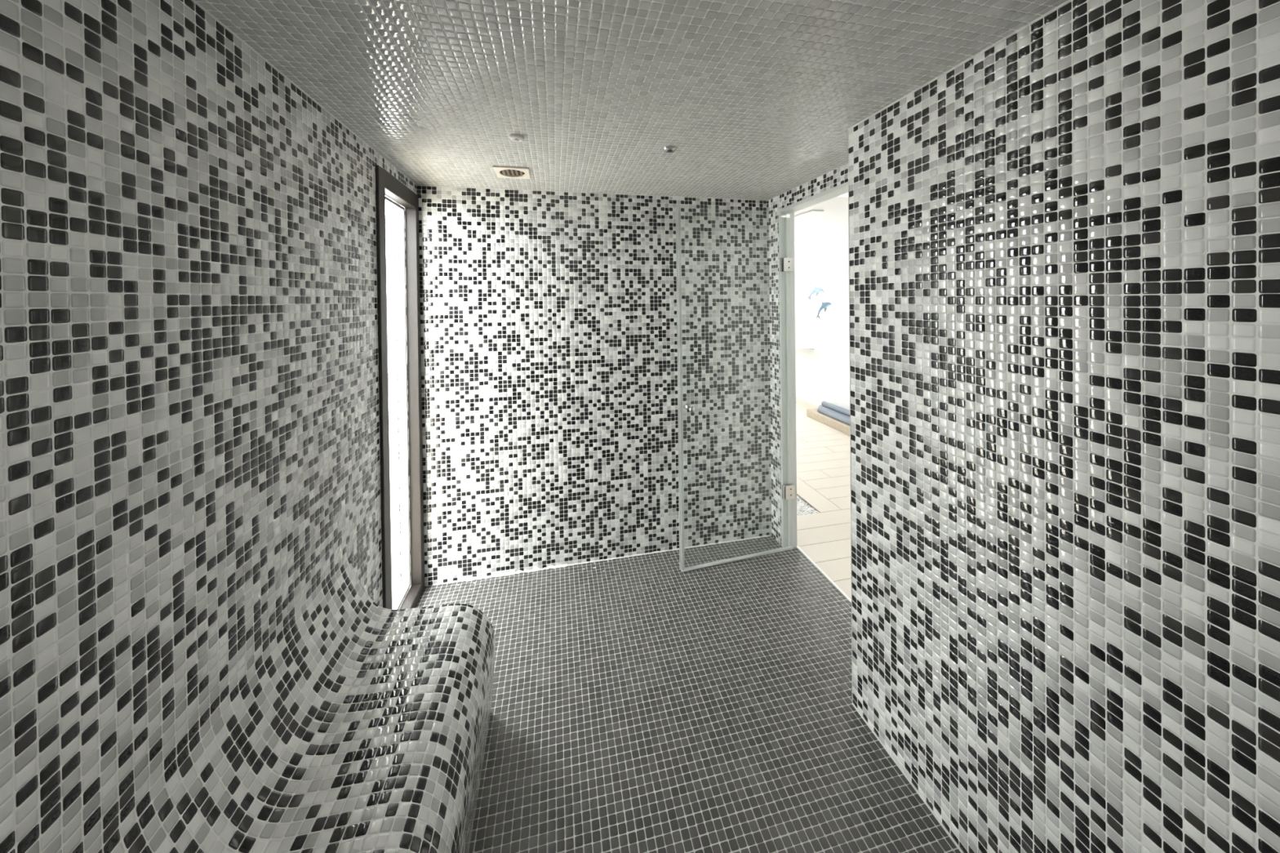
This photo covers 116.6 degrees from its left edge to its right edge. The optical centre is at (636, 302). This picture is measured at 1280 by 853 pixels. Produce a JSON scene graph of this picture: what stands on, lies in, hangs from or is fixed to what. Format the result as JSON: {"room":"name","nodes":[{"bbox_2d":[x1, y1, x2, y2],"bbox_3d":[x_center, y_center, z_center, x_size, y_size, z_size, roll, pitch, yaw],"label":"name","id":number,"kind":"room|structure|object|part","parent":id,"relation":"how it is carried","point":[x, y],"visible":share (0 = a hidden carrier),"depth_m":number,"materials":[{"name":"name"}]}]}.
{"room":"spa","nodes":[
{"label":"spa","id":0,"kind":"room"},
{"bbox_2d":[0,0,416,852],"bbox_3d":[-0.954,0.514,0.409,0.120,2.400,3.950,-1,0,-12],"label":"wall","id":1,"kind":"structure","parent":0,"point":[189,411],"depth_m":0.80,"materials":[{"name":"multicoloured tile"}]},
{"bbox_2d":[374,164,424,609],"bbox_3d":[-1.274,0.537,2.075,0.099,2.341,0.546,-1,0,-12],"label":"window","id":2,"kind":"structure","parent":1,"relation":"in","point":[386,184],"depth_m":2.27,"materials":[{"name":"black metal"}]},
{"bbox_2d":[191,0,768,200],"bbox_3d":[0.215,-0.699,0.645,2.296,0.005,3.950,-1,0,-12],"label":"trim","id":3,"kind":"structure","parent":1,"relation":"attached to","point":[193,1],"depth_m":1.48,"materials":[{"name":"white"}]},
{"bbox_2d":[416,186,771,586],"bbox_3d":[-0.197,0.487,2.635,2.507,2.400,0.100,-1,0,-12],"label":"wall","id":4,"kind":"structure","parent":0,"point":[555,340],"depth_m":2.56,"materials":[{"name":"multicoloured tile"}]},
{"bbox_2d":[433,534,770,589],"bbox_3d":[-0.123,1.680,2.553,2.226,0.016,0.108,-1,0,-12],"label":"trim","id":5,"kind":"structure","parent":4,"relation":"attached to","point":[535,569],"depth_m":2.52,"materials":[{"name":"white"}]},
{"bbox_2d":[676,257,795,572],"bbox_3d":[0.652,0.535,2.561,0.828,2.283,0.100,-1,0,-16],"label":"door","id":6,"kind":"structure","parent":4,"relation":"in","point":[785,264],"depth_m":2.48,"materials":[{"name":"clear glass"}]},
{"bbox_3d":[0.331,0.663,2.471,0.038,0.038,0.100,-1,0,-15],"label":"knob","id":7,"kind":"part","parent":6,"relation":"part of","materials":[{"name":"silver metal"}]},
{"bbox_2d":[195,0,1067,199],"bbox_3d":[0.202,-0.761,0.632,2.507,0.120,4.170,-1,0,-12],"label":"ceiling","id":8,"kind":"structure","parent":0,"point":[759,100],"depth_m":1.22,"materials":[{"name":"grey tile"}]},
{"bbox_2d":[493,165,530,178],"bbox_3d":[-0.670,-0.699,2.126,0.176,0.009,0.176,-1,0,-12],"label":"ceiling vent","id":9,"kind":"object","parent":8,"relation":"in","point":[501,171],"visible":1,"depth_m":2.12,"materials":[{"name":"beige plastic"}]},
{"bbox_2d":[509,133,524,142],"bbox_3d":[-0.509,-0.693,1.671,0.062,0.017,0.062,-1,0,-12],"label":"recessed light","id":10,"kind":"object","parent":8,"relation":"attached to","point":[514,137],"depth_m":1.65,"materials":[{"name":"white plastic"}]},
{"bbox_2d":[663,145,676,152],"bbox_3d":[0.152,-0.702,1.817,0.062,0.017,0.062,-1,0,-12],"label":"recessed light","id":11,"kind":"object","parent":8,"relation":"attached to","point":[668,148],"depth_m":1.80,"materials":[{"name":"silver metal"}]},
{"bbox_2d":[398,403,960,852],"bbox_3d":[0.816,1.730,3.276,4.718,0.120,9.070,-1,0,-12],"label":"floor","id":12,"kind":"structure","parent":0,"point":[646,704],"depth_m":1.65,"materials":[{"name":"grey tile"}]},
{"bbox_2d":[71,537,495,852],"bbox_3d":[-0.536,1.312,0.066,0.535,0.800,3.100,-1,0,-12],"label":"tiled bench","id":13,"kind":"object","parent":12,"relation":"on","point":[353,723],"visible":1,"depth_m":1.05,"materials":[{"name":"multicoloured tile"}]},
{"bbox_2d":[806,408,849,435],"bbox_3d":[2.869,1.590,4.232,0.260,0.105,3.000,-1,0,-12],"label":"stone kerb","id":14,"kind":"object","parent":12,"relation":"on","point":[812,413],"visible":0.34,"depth_m":5.22,"materials":[{"name":"beige stone"}]},
{"bbox_2d":[817,406,849,425],"bbox_3d":[2.796,1.502,4.284,0.071,0.071,2.502,-1,0,-12],"label":"pipe","id":15,"kind":"object","parent":14,"relation":"on","point":[834,415],"visible":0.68,"depth_m":5.17,"materials":[{"name":"grey metal"}]},
{"bbox_2d":[817,404,849,418],"bbox_3d":[2.853,1.501,4.378,0.071,0.071,2.502,-1,0,-12],"label":"pipe","id":16,"kind":"object","parent":14,"relation":"on","point":[820,406],"visible":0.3,"depth_m":5.28,"materials":[{"name":"grey metal"}]},
{"bbox_2d":[821,400,849,416],"bbox_3d":[2.893,1.438,4.365,0.071,0.071,2.502,-1,0,-12],"label":"pipe","id":17,"kind":"object","parent":16,"relation":"on","point":[845,411],"visible":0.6,"depth_m":5.30,"materials":[{"name":"grey metal"}]},
{"bbox_2d":[768,163,848,545],"bbox_3d":[1.112,0.475,2.272,0.091,2.400,1.142,-1,0,-12],"label":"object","id":18,"kind":"structure","parent":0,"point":[839,175],"depth_m":2.74,"materials":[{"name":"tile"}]},
{"bbox_2d":[794,196,848,242],"bbox_3d":[1.952,-0.989,4.043,2.313,0.100,8.000,-1,0,-12],"label":"ceiling","id":19,"kind":"structure","parent":0,"point":[833,219],"depth_m":4.58,"materials":[{"name":"white paint"}]},
{"bbox_2d":[794,209,823,221],"bbox_3d":[1.710,-0.934,4.605,0.136,0.014,1.230,-1,0,-12],"label":"ceiling panel","id":20,"kind":"object","parent":19,"relation":"attached to","point":[811,212],"visible":0.43,"depth_m":4.15,"materials":[{"name":"white plastic"}]},
{"bbox_2d":[837,192,848,196],"bbox_3d":[1.898,-0.916,3.113,0.600,0.030,0.600,-1,0,-12],"label":"recessed light","id":21,"kind":"object","parent":19,"relation":"in","point":[846,193],"visible":0.02,"depth_m":3.33,"materials":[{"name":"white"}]},
{"bbox_2d":[794,229,849,410],"bbox_3d":[3.052,0.401,4.279,0.100,2.710,8.000,-1,0,-12],"label":"wall","id":22,"kind":"structure","parent":0,"point":[823,372],"depth_m":5.72,"materials":[{"name":"white paint"}]},
{"bbox_2d":[795,344,813,350],"bbox_3d":[2.342,0.700,6.687,0.320,0.030,1.600,-1,0,-12],"label":"wall shelf","id":23,"kind":"object","parent":22,"relation":"attached to","point":[797,347],"visible":0.33,"depth_m":6.02,"materials":[{"name":"white"}]},
{"bbox_2d":[795,397,817,408],"bbox_3d":[3.012,1.594,4.277,0.012,0.094,8.000,-1,0,-12],"label":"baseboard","id":24,"kind":"structure","parent":22,"relation":"attached to","point":[808,405],"depth_m":6.14,"materials":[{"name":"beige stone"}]},
{"bbox_2d":[807,285,824,300],"bbox_3d":[2.657,-0.135,5.887,0.005,0.227,0.413,-1,0,-12],"label":"sticker","id":25,"kind":"object","parent":22,"relation":"attached to","point":[817,290],"visible":1,"depth_m":5.85,"materials":[{"name":"blue plastic"}]},
{"bbox_2d":[816,302,831,319],"bbox_3d":[2.696,0.122,5.714,0.005,0.252,0.370,-1,0,-12],"label":"sticker","id":26,"kind":"object","parent":22,"relation":"attached to","point":[825,304],"visible":1,"depth_m":5.70,"materials":[{"name":"blue plastic"}]},
{"bbox_2d":[848,0,1279,852],"bbox_3d":[1.367,0.488,0.308,0.392,2.400,2.808,-1,0,-12],"label":"wall","id":27,"kind":"structure","parent":0,"point":[1064,242],"depth_m":0.92,"materials":[{"name":"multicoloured tile"}]},
{"bbox_2d":[778,181,848,547],"bbox_3d":[1.116,0.522,2.282,0.097,2.305,0.876,-1,0,-12],"label":"door frame","id":28,"kind":"structure","parent":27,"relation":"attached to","point":[786,215],"depth_m":2.68,"materials":[{"name":"grey metal"}]},
{"bbox_2d":[847,0,1073,852],"bbox_3d":[1.175,0.490,0.269,0.008,2.400,2.810,-1,0,-12],"label":"trim","id":29,"kind":"structure","parent":27,"relation":"attached to","point":[1068,1],"depth_m":1.41,"materials":[{"name":"white"}]},
{"bbox_3d":[1.936,1.734,4.055,2.213,0.075,8.000,-1,0,-12],"label":"floor","id":30,"kind":"structure","parent":0,"visible":0},
{"bbox_2d":[796,496,819,515],"bbox_3d":[1.148,1.686,3.784,0.349,0.043,1.410,-1,0,-12],"label":"pebble bed","id":31,"kind":"object","parent":30,"relation":"on","point":[802,508],"visible":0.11,"depth_m":3.20,"materials":[{"name":"white gravel"}]},
{"bbox_2d":[795,546,851,603],"bbox_3d":[1.179,1.681,2.296,0.015,0.026,0.820,-1,0,-12],"label":"trim","id":32,"kind":"structure","parent":30,"relation":"on","point":[828,579],"depth_m":2.40,"materials":[{"name":"white"}]},
{"label":"outside","id":33,"kind":"structure","parent":0,"visible":0},
{"bbox_2d":[389,436,399,604],"bbox_3d":[-2.601,1.813,0.559,3.080,0.120,9.000,-1,0,-12],"label":"ground","id":34,"kind":"structure","parent":33,"point":[393,448],"depth_m":3.18,"materials":[{"name":"white"}]}
]}

